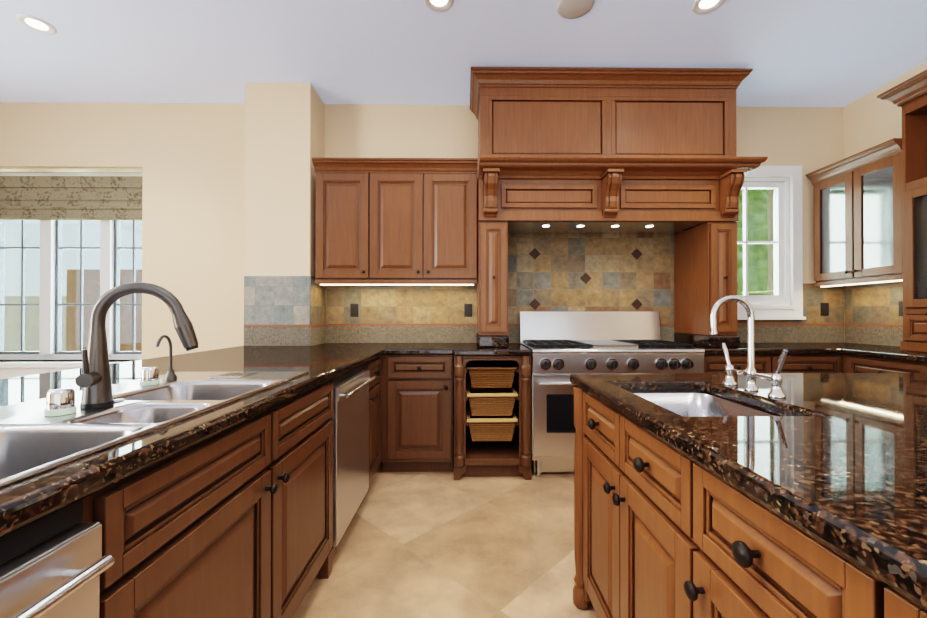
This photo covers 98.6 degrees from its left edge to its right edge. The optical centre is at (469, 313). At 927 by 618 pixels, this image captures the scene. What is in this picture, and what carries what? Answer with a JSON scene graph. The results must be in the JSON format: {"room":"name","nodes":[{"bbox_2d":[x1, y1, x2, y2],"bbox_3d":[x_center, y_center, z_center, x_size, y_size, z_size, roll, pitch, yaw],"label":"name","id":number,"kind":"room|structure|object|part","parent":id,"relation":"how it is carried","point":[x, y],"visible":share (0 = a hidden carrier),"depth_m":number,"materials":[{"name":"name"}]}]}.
{"room":"kitchen","nodes":[
{"label":"kitchen","id":0,"kind":"room"},
{"bbox_2d":[244,83,324,345],"bbox_3d":[-1.535,-0.335,3.340,0.533,3.020,0.333,0,0,-1],"label":"pillar","id":1,"kind":"structure","parent":0,"point":[284,299],"depth_m":3.19,"materials":[{"name":"beige paint"}]},
{"bbox_2d":[0,102,844,382],"bbox_3d":[-0.684,-0.333,3.638,8.660,3.020,0.276,0,0,-1],"label":"wall","id":2,"kind":"structure","parent":0,"point":[187,160],"depth_m":3.51,"materials":[{"name":"beige paint"}]},
{"bbox_2d":[0,172,142,378],"bbox_3d":[-3.624,-0.279,3.563,1.580,2.010,0.260,0,0,-1],"label":"window","id":3,"kind":"structure","parent":2,"relation":"in","point":[50,315],"depth_m":3.65,"materials":[{"name":"white"}]},
{"bbox_2d":[0,176,142,219],"bbox_3d":[-3.624,-1.031,3.576,1.480,0.385,0.038,0,0,-1],"label":"roman shade","id":4,"kind":"object","parent":3,"relation":"attached to","point":[70,197],"visible":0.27,"depth_m":3.57,"materials":[{"name":"fabric"}]},
{"bbox_2d":[314,169,383,284],"bbox_3d":[-0.984,-0.695,3.333,0.499,0.860,0.336,0,0,-1],"label":"upper cabinet","id":5,"kind":"object","parent":2,"relation":"attached to","point":[347,200],"depth_m":3.17,"materials":[{"name":"brown wood"}]},
{"bbox_2d":[380,169,477,284],"bbox_3d":[-0.406,-0.695,3.339,0.929,0.860,0.336,0,0,-1],"label":"upper cabinet","id":6,"kind":"object","parent":2,"relation":"attached to","point":[396,221],"depth_m":3.17,"materials":[{"name":"brown wood"}]},
{"bbox_2d":[470,67,767,334],"bbox_3d":[1.087,-0.823,3.199,2.168,1.985,0.652,0,0,-1],"label":"range hood","id":7,"kind":"object","parent":2,"relation":"attached to","point":[588,150],"visible":1,"depth_m":3.02,"materials":[{"name":"brown wood"}]},
{"bbox_2d":[737,166,805,319],"bbox_3d":[2.491,-0.625,3.580,0.940,1.368,0.145,0,0,-1],"label":"window","id":8,"kind":"structure","parent":2,"relation":"in","point":[784,301],"depth_m":3.56,"materials":[{"name":"white"}]},
{"bbox_2d":[292,459,597,617],"bbox_3d":[-0.646,1.189,0.183,8.660,0.060,7.450,0,0,-1],"label":"floor","id":9,"kind":"structure","parent":0,"point":[428,545],"depth_m":1.94,"materials":[{"name":"tile"}]},
{"bbox_2d":[0,356,380,617],"bbox_3d":[-1.163,0.727,0.905,1.184,0.871,3.900,0,0,-1],"label":"base cabinet","id":10,"kind":"object","parent":9,"relation":"on","point":[235,521],"visible":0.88,"depth_m":1.03,"materials":[{"name":"brown wood"}]},
{"bbox_2d":[0,499,113,617],"bbox_3d":[-0.607,0.725,0.336,0.134,0.867,0.600,0,0,-1],"label":"dishwasher","id":11,"kind":"object","parent":10,"relation":"in","point":[57,576],"visible":0.92,"depth_m":0.56,"materials":[{"name":"silver metal"}]},
{"bbox_2d":[0,343,387,537],"bbox_3d":[-1.188,0.270,1.225,1.200,0.042,4.537,0,0,-1],"label":"countertop","id":12,"kind":"structure","parent":10,"relation":"on","point":[27,501],"depth_m":1.11,"materials":[{"name":"black stone"}]},
{"bbox_2d":[75,282,198,408],"bbox_3d":[-0.865,0.079,1.033,0.241,0.320,0.151,0,0,-1],"label":"faucet","id":13,"kind":"object","parent":12,"relation":"on","point":[93,380],"visible":1,"depth_m":1.02,"materials":[{"name":"black metal"}]},
{"bbox_2d":[0,367,308,487],"bbox_3d":[-0.933,0.315,1.065,0.537,0.270,1.180,0,0,-1],"label":"sink","id":14,"kind":"object","parent":12,"relation":"in","point":[34,440],"depth_m":0.95,"materials":[{"name":"silver metal"}]},
{"bbox_3d":[-0.970,0.209,0.945,0.053,0.059,0.054,0,0,-1],"label":"sink cap","id":15,"kind":"part","parent":14,"relation":"part of","materials":[{"name":"silver metal"}]},
{"bbox_3d":[-1.079,0.211,1.343,0.053,0.059,0.054,0,0,-1],"label":"sink cap","id":16,"kind":"part","parent":14,"relation":"part of","materials":[{"name":"silver metal"}]},
{"bbox_2d":[156,335,176,380],"bbox_3d":[-1.075,0.159,1.399,0.048,0.164,0.117,0,0,-1],"label":"filter faucet","id":17,"kind":"object","parent":12,"relation":"on","point":[170,375],"visible":1,"depth_m":1.43,"materials":[{"name":"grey metal"}]},
{"bbox_2d":[331,364,375,546],"bbox_3d":[-0.627,0.734,2.111,0.134,0.867,0.600,0,0,-1],"label":"dishwasher","id":18,"kind":"object","parent":10,"relation":"in","point":[350,417],"visible":0.81,"depth_m":2.01,"materials":[{"name":"silver metal"}]},
{"bbox_2d":[381,355,453,471],"bbox_3d":[-0.387,0.739,3.170,0.520,0.871,0.682,0,0,-1],"label":"base cabinet","id":19,"kind":"object","parent":9,"relation":"on","point":[417,413],"visible":0.96,"depth_m":2.87,"materials":[{"name":"brown wood"}]},
{"bbox_2d":[380,333,520,354],"bbox_3d":[-0.088,0.236,3.173,1.042,0.130,0.667,0,0,-1],"label":"countertop","id":20,"kind":"structure","parent":19,"relation":"on","point":[393,348],"depth_m":2.99,"materials":[{"name":"black stone"}]},
{"bbox_2d":[454,356,530,479],"bbox_3d":[0.156,0.739,3.140,0.546,0.871,0.756,0,0,-1],"label":"base cabinet","id":21,"kind":"object","parent":9,"relation":"on","point":[493,458],"visible":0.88,"depth_m":2.80,"materials":[{"name":"brown wood"}]},
{"bbox_2d":[448,345,531,355],"bbox_3d":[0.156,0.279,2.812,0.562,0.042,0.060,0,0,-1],"label":"countertop","id":22,"kind":"structure","parent":21,"relation":"on","point":[456,350],"depth_m":2.79,"materials":[{"name":"black stone"}]},
{"bbox_2d":[466,403,517,440],"bbox_3d":[0.157,0.843,3.094,0.364,0.170,0.510,0,0,-1],"label":"basket","id":23,"kind":"object","parent":21,"relation":"in","point":[491,428],"visible":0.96,"depth_m":2.86,"materials":[{"name":"brown wicker"}]},
{"bbox_2d":[466,382,517,415],"bbox_3d":[0.157,0.661,3.095,0.364,0.170,0.510,0,0,-1],"label":"basket","id":24,"kind":"object","parent":21,"relation":"in","point":[491,401],"visible":0.98,"depth_m":2.86,"materials":[{"name":"brown wicker"}]},
{"bbox_2d":[467,367,517,387],"bbox_3d":[0.157,0.461,3.096,0.364,0.165,0.510,0,0,-1],"label":"basket","id":25,"kind":"object","parent":21,"relation":"in","point":[491,377],"visible":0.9,"depth_m":2.86,"materials":[{"name":"brown wicker"}]},
{"bbox_2d":[520,311,704,476],"bbox_3d":[1.051,0.579,3.123,1.220,1.190,0.754,0,0,-1],"label":"range","id":26,"kind":"object","parent":9,"relation":"on","point":[562,345],"visible":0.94,"depth_m":2.83,"materials":[{"name":"silver metal"}]},
{"bbox_2d":[577,438,660,617],"bbox_3d":[0.728,0.834,1.180,0.570,0.661,0.740,0,0,-1],"label":"base cabinet","id":27,"kind":"object","parent":9,"relation":"on","point":[619,479],"depth_m":1.18,"materials":[{"name":"brown wood"}]},
{"bbox_2d":[661,441,804,617],"bbox_3d":[1.364,0.726,0.635,1.830,0.872,0.501,0,0,-1],"label":"base cabinet","id":28,"kind":"object","parent":9,"relation":"on","point":[662,529],"depth_m":0.72,"materials":[{"name":"brown wood"}]},
{"bbox_2d":[704,354,783,372],"bbox_3d":[1.965,0.739,3.213,0.585,0.872,0.648,0,0,-1],"label":"base cabinet","id":29,"kind":"object","parent":9,"relation":"on","point":[713,363],"depth_m":2.89,"materials":[{"name":"brown wood"}]},
{"bbox_2d":[674,333,847,353],"bbox_3d":[2.179,0.237,3.198,1.022,0.130,0.667,0,0,-1],"label":"countertop","id":30,"kind":"structure","parent":29,"relation":"on","point":[712,344],"depth_m":3.01,"materials":[{"name":"black stone"}]},
{"bbox_2d":[784,354,841,372],"bbox_3d":[2.414,0.739,3.218,0.577,0.872,0.648,0,0,-1],"label":"base cabinet","id":31,"kind":"object","parent":9,"relation":"on","point":[798,363],"depth_m":2.90,"materials":[{"name":"brown wood"}]},
{"bbox_2d":[844,343,926,362],"bbox_3d":[3.028,0.274,1.922,0.647,0.042,3.237,0,0,-1],"label":"countertop","id":32,"kind":"structure","parent":31,"relation":"on","point":[855,349],"depth_m":2.67,"materials":[{"name":"black stone"}]},
{"bbox_2d":[877,70,926,351],"bbox_3d":[3.126,-0.648,2.397,0.440,1.805,0.880,0,0,-1],"label":"tall cabinet","id":33,"kind":"object","parent":32,"relation":"on","point":[909,96],"visible":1,"depth_m":2.70,"materials":[{"name":"brown wood"}]},
{"bbox_2d":[805,533,926,617],"bbox_3d":[1.368,0.724,0.233,1.830,0.872,0.556,0,0,-1],"label":"base cabinet","id":34,"kind":"object","parent":9,"relation":"on","point":[835,587],"depth_m":0.48,"materials":[{"name":"brown wood"}]},
{"bbox_2d":[570,373,926,610],"bbox_3d":[1.377,0.266,0.385,1.890,0.042,2.600,0,0,-1],"label":"countertop","id":35,"kind":"structure","parent":34,"relation":"on","point":[836,463],"depth_m":0.73,"materials":[{"name":"black stone"}]},
{"bbox_2d":[631,392,777,416],"bbox_3d":[0.690,0.387,1.214,0.395,0.190,0.545,0,0,-1],"label":"island sink","id":36,"kind":"object","parent":35,"relation":"in","point":[694,404],"visible":0.1,"depth_m":1.45,"materials":[{"name":"silver metal"}]},
{"bbox_2d":[710,295,787,397],"bbox_3d":[0.856,0.096,1.290,0.155,0.306,0.288,0,0,-1],"label":"island faucet","id":37,"kind":"object","parent":35,"relation":"on","point":[750,373],"visible":1,"depth_m":1.28,"materials":[{"name":"silver metal"}]},
{"bbox_2d":[842,354,909,372],"bbox_3d":[3.025,0.736,2.602,0.636,0.872,0.629,0,0,-1],"label":"base cabinet","id":38,"kind":"object","parent":9,"relation":"on","point":[855,364],"depth_m":2.68,"materials":[{"name":"brown wood"}]},
{"bbox_2d":[910,361,926,372],"bbox_3d":[3.031,0.733,2.097,0.636,0.872,0.646,0,0,-1],"label":"base cabinet","id":39,"kind":"object","parent":9,"relation":"on","point":[915,367],"depth_m":2.41,"materials":[{"name":"brown wood"}]},
{"bbox_2d":[0,0,926,106],"bbox_3d":[-0.646,-1.891,0.199,8.660,0.060,7.450,0,0,-1],"label":"ceiling","id":40,"kind":"structure","parent":0,"point":[817,53],"depth_m":2.75,"materials":[{"name":"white paint"}]},
{"bbox_2d":[16,14,56,34],"bbox_3d":[-2.772,-1.843,2.551,0.179,0.012,0.179,0,0,44],"label":"recessed light","id":41,"kind":"object","parent":40,"relation":"in","point":[36,24],"depth_m":2.55,"materials":[{"name":"white"}]},
{"bbox_2d":[424,0,453,11],"bbox_3d":[-0.183,-1.844,2.349,0.179,0.012,0.179,0,0,44],"label":"recessed light","id":42,"kind":"object","parent":40,"relation":"in","point":[435,5],"depth_m":2.38,"materials":[{"name":"white"}]},
{"bbox_2d":[557,0,593,18],"bbox_3d":[0.633,-1.842,2.388,0.219,0.014,0.219,0,0,-7],"label":"smoke detector","id":43,"kind":"object","parent":40,"relation":"in","point":[570,9],"depth_m":2.40,"materials":[{"name":"white plastic"}]},
{"bbox_2d":[692,0,724,13],"bbox_3d":[1.422,-1.844,2.367,0.179,0.012,0.179,0,0,44],"label":"recessed light","id":44,"kind":"object","parent":40,"relation":"in","point":[699,6],"depth_m":2.39,"materials":[{"name":"white"}]},
{"bbox_2d":[843,62,926,346],"bbox_3d":[3.507,-0.352,0.037,0.276,3.020,7.050,0,0,-1],"label":"wall","id":45,"kind":"structure","parent":0,"point":[873,314],"depth_m":3.30,"materials":[{"name":"beige paint"}]},
{"bbox_2d":[806,138,902,286],"bbox_3d":[3.138,-0.718,3.122,0.400,0.988,0.715,0,0,-1],"label":"upper cabinet","id":46,"kind":"object","parent":45,"relation":"attached to","point":[857,218],"visible":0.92,"depth_m":3.06,"materials":[{"name":"brown wood"}]},
{"label":"outside","id":47,"kind":"structure","parent":0,"visible":0},
{"bbox_2d":[4,220,141,350],"bbox_3d":[-4.486,-0.687,1.060,6.000,4.700,9.270,0,0,-1],"label":"sky","id":48,"kind":"structure","parent":47,"point":[89,276],"depth_m":5.08,"materials":[{"name":"white"}]},
{"bbox_2d":[737,189,767,294],"bbox_3d":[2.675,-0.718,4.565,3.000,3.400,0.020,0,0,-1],"label":"tree","id":49,"kind":"object","parent":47,"point":[760,282],"depth_m":4.56,"materials":[{"name":"green plant"}]}
]}

